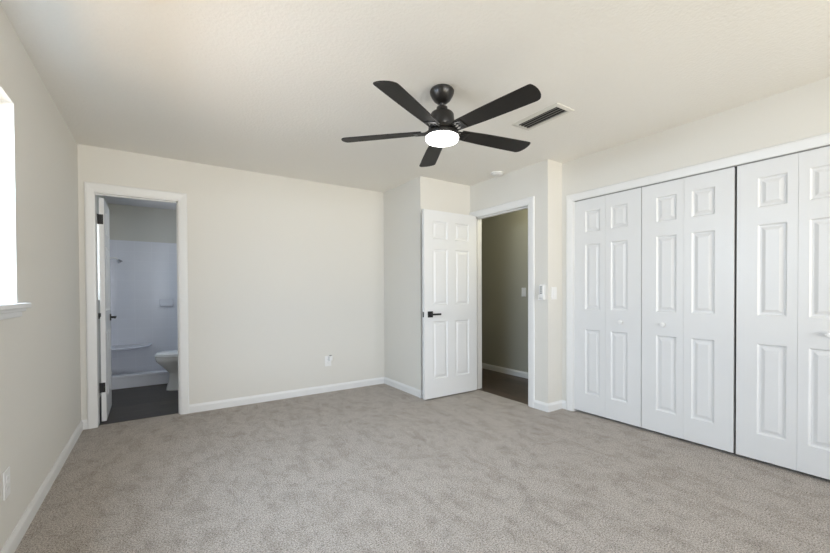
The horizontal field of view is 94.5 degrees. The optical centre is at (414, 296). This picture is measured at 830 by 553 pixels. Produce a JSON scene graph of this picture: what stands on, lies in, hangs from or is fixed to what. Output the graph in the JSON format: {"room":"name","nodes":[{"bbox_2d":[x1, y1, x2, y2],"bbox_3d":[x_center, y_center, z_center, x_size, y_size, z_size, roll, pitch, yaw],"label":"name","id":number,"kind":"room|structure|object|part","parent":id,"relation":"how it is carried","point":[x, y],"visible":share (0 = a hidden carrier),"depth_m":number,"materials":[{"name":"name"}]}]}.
{"room":"empty bedroom","nodes":[
{"label":"empty bedroom","id":0,"kind":"room"},
{"bbox_2d":[0,4,107,550],"bbox_3d":[-2.046,-0.067,1.911,0.150,2.440,8.150,-1,1,-34],"label":"wall","id":1,"kind":"structure","parent":0,"point":[40,369],"depth_m":2.10,"materials":[{"name":"grey paint"}]},
{"bbox_2d":[3,466,10,500],"bbox_3d":[-1.788,0.818,1.681,0.009,0.122,0.078,-1,1,-34],"label":"wall outlet","id":2,"kind":"object","parent":1,"relation":"attached to","point":[6,474],"visible":1,"depth_m":1.67,"materials":[{"name":"white plastic"}]},
{"bbox_2d":[0,302,31,319],"bbox_3d":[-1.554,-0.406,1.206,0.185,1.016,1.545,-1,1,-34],"label":"window sill","id":3,"kind":"structure","parent":1,"relation":"in","point":[8,310],"depth_m":1.71,"materials":[{"name":"white plastic"}]},
{"bbox_3d":[-1.530,0.046,1.225,0.132,0.028,1.545,-1,1,-34],"label":"sill","id":4,"kind":"part","parent":3,"relation":"part of","materials":[{"name":"white paint"}]},
{"bbox_2d":[0,420,82,552],"bbox_3d":[-1.284,1.119,0.934,0.013,0.082,5.664,-1,1,-34],"label":"baseboard","id":5,"kind":"structure","parent":1,"relation":"attached to","point":[19,531],"depth_m":2.09,"materials":[{"name":"white paint"}]},
{"bbox_2d":[99,383,178,424],"bbox_3d":[-2.981,1.150,4.734,1.498,0.052,2.431,-1,1,-34],"label":"floor","id":6,"kind":"structure","parent":0,"point":[134,403],"depth_m":4.06,"materials":[{"name":"grey wood"}]},
{"bbox_2d":[111,370,169,389],"bbox_3d":[-3.389,1.041,5.299,1.346,0.158,0.808,-1,1,-34],"label":"shower pan","id":7,"kind":"object","parent":6,"relation":"on","point":[137,379],"visible":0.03,"depth_m":4.80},
{"bbox_2d":[154,350,177,390],"bbox_3d":[-2.791,0.746,4.756,0.725,0.755,0.440,-1,1,-34],"label":"toilet","id":8,"kind":"object","parent":6,"relation":"on","point":[168,360],"visible":0.28,"depth_m":4.56,"materials":[{"name":"white ceramic"}]},
{"bbox_3d":[-2.879,0.705,4.697,0.514,0.024,0.381,-1,1,-34],"label":"seat","id":9,"kind":"part","parent":8,"relation":"part of","materials":[{"name":"white ceramic"}]},
{"bbox_3d":[-2.875,0.679,4.699,0.508,0.025,0.377,-1,1,-34],"label":"lid","id":10,"kind":"part","parent":8,"relation":"part of","materials":[{"name":"white ceramic"}]},
{"bbox_2d":[108,203,176,242],"bbox_3d":[-3.612,-0.082,5.704,1.448,2.400,0.100,-1,1,-34],"label":"wall","id":11,"kind":"structure","parent":0,"point":[126,222],"depth_m":5.46,"materials":[{"name":"paint"}]},
{"bbox_2d":[110,240,177,374],"bbox_3d":[-3.399,0.149,5.298,1.348,1.865,0.814,-1,1,-34],"label":"shower surround","id":12,"kind":"object","parent":11,"relation":"attached to","point":[146,275],"visible":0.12,"depth_m":5.46,"materials":[{"name":"white plastic"}]},
{"bbox_2d":[111,343,151,350],"bbox_3d":[-3.865,0.690,5.227,0.460,0.035,0.400,-1,1,-34],"label":"seat","id":13,"kind":"object","parent":12,"relation":"attached to","point":[131,346],"visible":0.88,"depth_m":5.17,"materials":[{"name":"white plastic"}]},
{"bbox_2d":[160,299,172,306],"bbox_3d":[-3.620,0.090,5.592,0.170,0.110,0.055,-1,1,-34],"label":"soap dish","id":14,"kind":"object","parent":12,"relation":"attached to","point":[163,302],"visible":1,"depth_m":5.59,"materials":[{"name":"white ceramic"}]},
{"bbox_2d":[77,144,383,419],"bbox_3d":[-1.663,-0.093,4.144,2.964,2.440,0.115,-1,1,-34],"label":"wall","id":15,"kind":"structure","parent":0,"point":[285,274],"depth_m":4.12,"materials":[{"name":"grey paint"}]},
{"bbox_2d":[82,419,86,429],"bbox_3d":[-2.839,1.101,3.294,0.040,0.082,0.013,-1,1,-34],"label":"baseboard","id":16,"kind":"structure","parent":15,"relation":"attached to","point":[83,421],"depth_m":3.29,"materials":[{"name":"white paint"}]},
{"bbox_2d":[97,198,116,420],"bbox_3d":[-2.980,0.118,3.696,0.137,2.012,0.612,-1,1,-35],"label":"door","id":17,"kind":"structure","parent":15,"relation":"in","point":[105,387],"depth_m":3.47,"materials":[{"name":"white paint"}]},
{"bbox_2d":[84,181,188,428],"bbox_3d":[-2.550,0.074,3.555,0.771,2.126,0.147,-1,1,-34],"label":"door frame","id":18,"kind":"structure","parent":15,"relation":"attached to","point":[91,189],"depth_m":3.41,"materials":[{"name":"white paint"}]},
{"bbox_2d":[189,377,383,412],"bbox_3d":[-1.290,1.082,4.325,2.166,0.082,0.013,-1,1,-34],"label":"baseboard","id":19,"kind":"structure","parent":15,"relation":"attached to","point":[193,408],"depth_m":4.20,"materials":[{"name":"white paint"}]},
{"bbox_2d":[325,356,330,366],"bbox_3d":[-1.020,0.758,4.505,0.078,0.122,0.009,-1,1,-34],"label":"wall outlet","id":20,"kind":"object","parent":15,"relation":"attached to","point":[327,362],"visible":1,"depth_m":4.50,"materials":[{"name":"white plastic"}]},
{"bbox_2d":[0,0,829,209],"bbox_3d":[-0.026,-1.330,3.156,4.918,0.120,8.300,-1,1,-34],"label":"ceiling","id":21,"kind":"structure","parent":0,"point":[272,87],"depth_m":2.21,"materials":[{"name":"paint"}]},
{"bbox_2d":[341,80,540,166],"bbox_3d":[0.204,-1.131,2.384,1.265,0.344,1.258,-1,1,-34],"label":"ceiling fan","id":22,"kind":"object","parent":21,"relation":"hanging from","point":[442,132],"visible":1,"depth_m":2.32,"materials":[{"name":"black metal"}]},
{"bbox_3d":[-0.219,-1.029,2.477,0.536,0.007,0.132,0,12,11],"label":"blade","id":23,"kind":"part","parent":22,"relation":"part of","materials":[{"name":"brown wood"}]},
{"bbox_3d":[-0.025,-1.026,2.053,0.132,0.007,0.536,13,7,29],"label":"blade","id":24,"kind":"part","parent":22,"relation":"part of","materials":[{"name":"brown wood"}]},
{"bbox_3d":[0.124,-1.034,2.791,0.133,0.007,0.536,-11,2,-6],"label":"blade","id":25,"kind":"part","parent":22,"relation":"part of","materials":[{"name":"black wood"}]},
{"bbox_2d":[425,131,458,146],"bbox_3d":[0.170,-0.980,2.398,0.208,0.042,0.208,-1,1,-34],"label":"diffuser","id":26,"kind":"object","parent":22,"relation":"attached to","point":[433,138],"depth_m":2.35,"materials":[{"name":"white glass"}]},
{"bbox_3d":[0.529,-1.034,2.562,0.536,0.007,0.132,-1,-10,-25],"label":"blade","id":27,"kind":"part","parent":22,"relation":"part of","materials":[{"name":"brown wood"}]},
{"bbox_3d":[0.437,-1.028,2.106,0.132,0.007,0.536,14,-9,-42],"label":"blade","id":28,"kind":"part","parent":22,"relation":"part of","materials":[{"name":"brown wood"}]},
{"bbox_2d":[491,171,503,176],"bbox_3d":[0.879,-1.311,4.114,0.136,0.028,0.136,-1,1,-34],"label":"smoke detector","id":29,"kind":"object","parent":21,"relation":"attached to","point":[495,173],"visible":1,"depth_m":4.08,"materials":[{"name":"white plastic"}]},
{"bbox_2d":[511,103,573,130],"bbox_3d":[0.928,-1.306,2.809,0.195,0.009,0.405,-1,1,-34],"label":"ceiling vent","id":30,"kind":"object","parent":21,"relation":"in","point":[556,110],"visible":1,"depth_m":2.79,"materials":[{"name":"metal"}]},
{"bbox_2d":[15,383,829,552],"bbox_3d":[0.582,1.163,2.180,4.598,0.050,5.769,-1,1,-34],"label":"floor","id":31,"kind":"structure","parent":0,"point":[379,468],"depth_m":2.30,"materials":[{"name":"grey carpet"}]},
{"bbox_2d":[383,176,469,389],"bbox_3d":[-0.174,-0.114,5.340,0.841,2.440,2.116,-1,1,-34],"label":"wall","id":32,"kind":"structure","parent":0,"point":[404,203],"depth_m":4.49,"materials":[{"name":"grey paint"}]},
{"bbox_2d":[384,377,420,397],"bbox_3d":[-0.164,1.074,4.576,0.013,0.082,0.844,-1,1,-34],"label":"baseboard","id":33,"kind":"structure","parent":32,"relation":"attached to","point":[411,390],"depth_m":4.53,"materials":[{"name":"white paint"}]},
{"bbox_2d":[478,368,527,403],"bbox_3d":[0.841,1.125,5.395,1.043,0.052,3.166,-1,1,-34],"label":"floor","id":34,"kind":"structure","parent":0,"point":[512,387],"depth_m":4.76,"materials":[{"name":"brown wood"}]},
{"bbox_2d":[482,208,527,371],"bbox_3d":[1.244,-0.123,5.618,0.100,2.440,3.226,-1,1,-34],"label":"wall","id":35,"kind":"structure","parent":0,"point":[504,236],"depth_m":5.47,"materials":[{"name":"paint"}]},
{"bbox_2d":[482,363,527,378],"bbox_3d":[1.198,1.056,5.606,0.013,0.082,3.012,-1,1,-34],"label":"baseboard","id":36,"kind":"structure","parent":35,"relation":"attached to","point":[522,374],"depth_m":5.46,"materials":[{"name":"white paint"}]},
{"bbox_2d":[522,288,525,296],"bbox_3d":[1.468,-0.059,5.183,0.010,0.120,0.075,-1,1,-34],"label":"light switch","id":37,"kind":"object","parent":35,"relation":"attached to","point":[523,289],"visible":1,"depth_m":5.17,"materials":[{"name":"white plastic"}]},
{"bbox_2d":[470,159,554,402],"bbox_3d":[1.023,-0.106,4.199,0.115,2.440,1.110,-1,1,-34],"label":"wall","id":38,"kind":"structure","parent":0,"point":[537,180],"depth_m":3.77,"materials":[{"name":"grey paint"}]},
{"bbox_2d":[422,209,475,399],"bbox_3d":[0.405,0.082,4.317,0.760,2.038,0.138,-1,1,-34],"label":"door","id":39,"kind":"structure","parent":38,"relation":"in","point":[448,239],"depth_m":4.28,"materials":[{"name":"white paint"}]},
{"bbox_2d":[469,196,534,407],"bbox_3d":[0.980,0.054,4.266,0.147,2.119,0.967,-1,1,-34],"label":"door frame","id":40,"kind":"structure","parent":38,"relation":"attached to","point":[529,202],"depth_m":3.95,"materials":[{"name":"white paint"}]},
{"bbox_2d":[534,400,547,411],"bbox_3d":[1.243,1.076,3.773,0.013,0.082,0.168,-1,1,-34],"label":"baseboard","id":41,"kind":"structure","parent":38,"relation":"attached to","point":[543,406],"depth_m":3.77,"materials":[{"name":"white paint"}]},
{"bbox_2d":[538,284,544,299],"bbox_3d":[1.236,-0.042,3.745,0.034,0.150,0.060,-1,1,-34],"label":"remote","id":42,"kind":"object","parent":38,"relation":"attached to","point":[541,296],"visible":1,"depth_m":3.73,"materials":[{"name":"white plastic"}]},
{"bbox_2d":[555,161,561,400],"bbox_3d":[1.706,-0.108,4.056,0.863,2.440,0.115,-1,1,-34],"label":"wall","id":43,"kind":"structure","parent":0,"point":[558,166],"depth_m":3.80,"materials":[{"name":"grey paint"}]},
{"bbox_2d":[551,287,556,298],"bbox_3d":[1.361,-0.033,3.752,0.080,0.122,0.010,-1,1,-34],"label":"light switch","id":44,"kind":"object","parent":43,"relation":"attached to","point":[553,289],"visible":1,"depth_m":3.75,"materials":[{"name":"white plastic"}]},
{"bbox_2d":[548,400,561,411],"bbox_3d":[1.378,1.076,3.771,0.235,0.082,0.013,-1,1,-34],"label":"baseboard","id":45,"kind":"structure","parent":43,"relation":"attached to","point":[556,405],"depth_m":3.76,"materials":[{"name":"white paint"}]},
{"bbox_2d":[562,77,829,400],"bbox_3d":[2.547,-0.093,2.310,0.115,2.440,3.724,-1,1,-34],"label":"wall","id":46,"kind":"structure","parent":0,"point":[801,112],"depth_m":2.83,"materials":[{"name":"grey paint"}]},
{"bbox_2d":[562,400,565,408],"bbox_3d":[1.482,1.075,3.815,0.013,0.082,0.054,-1,1,-34],"label":"baseboard","id":47,"kind":"structure","parent":46,"relation":"attached to","point":[563,401],"depth_m":3.81,"materials":[{"name":"white paint"}]},
{"bbox_2d":[575,188,641,426],"bbox_3d":[1.719,0.092,3.467,0.061,2.008,0.618,-1,1,-34],"label":"door","id":48,"kind":"structure","parent":46,"relation":"in","point":[608,228],"depth_m":3.44,"materials":[{"name":"white paint"}]},
{"bbox_2d":[641,167,735,452],"bbox_3d":[2.064,0.097,2.949,0.061,2.008,0.618,-1,1,-34],"label":"door","id":49,"kind":"structure","parent":46,"relation":"in","point":[689,223],"depth_m":2.91,"materials":[{"name":"white paint"}]},
{"bbox_2d":[566,132,829,410],"bbox_3d":[2.270,0.071,2.715,0.132,2.107,2.637,-1,1,-34],"label":"door frame","id":50,"kind":"structure","parent":46,"relation":"attached to","point":[822,140],"depth_m":3.38,"materials":[{"name":"white paint"}]},
{"bbox_2d":[736,146,829,479],"bbox_3d":[2.415,0.101,2.422,0.061,2.008,0.618,-1,1,-34],"label":"door","id":51,"kind":"structure","parent":46,"relation":"in","point":[783,298],"depth_m":2.48,"materials":[{"name":"white paint"}]},
{"bbox_2d":[735,169,736,430],"bbox_3d":[2.589,-0.099,2.912,0.622,2.440,2.768,-1,1,-34],"label":"wall","id":52,"kind":"structure","parent":0,"point":[736,169],"depth_m":3.18,"materials":[{"name":"paint"}]}
]}

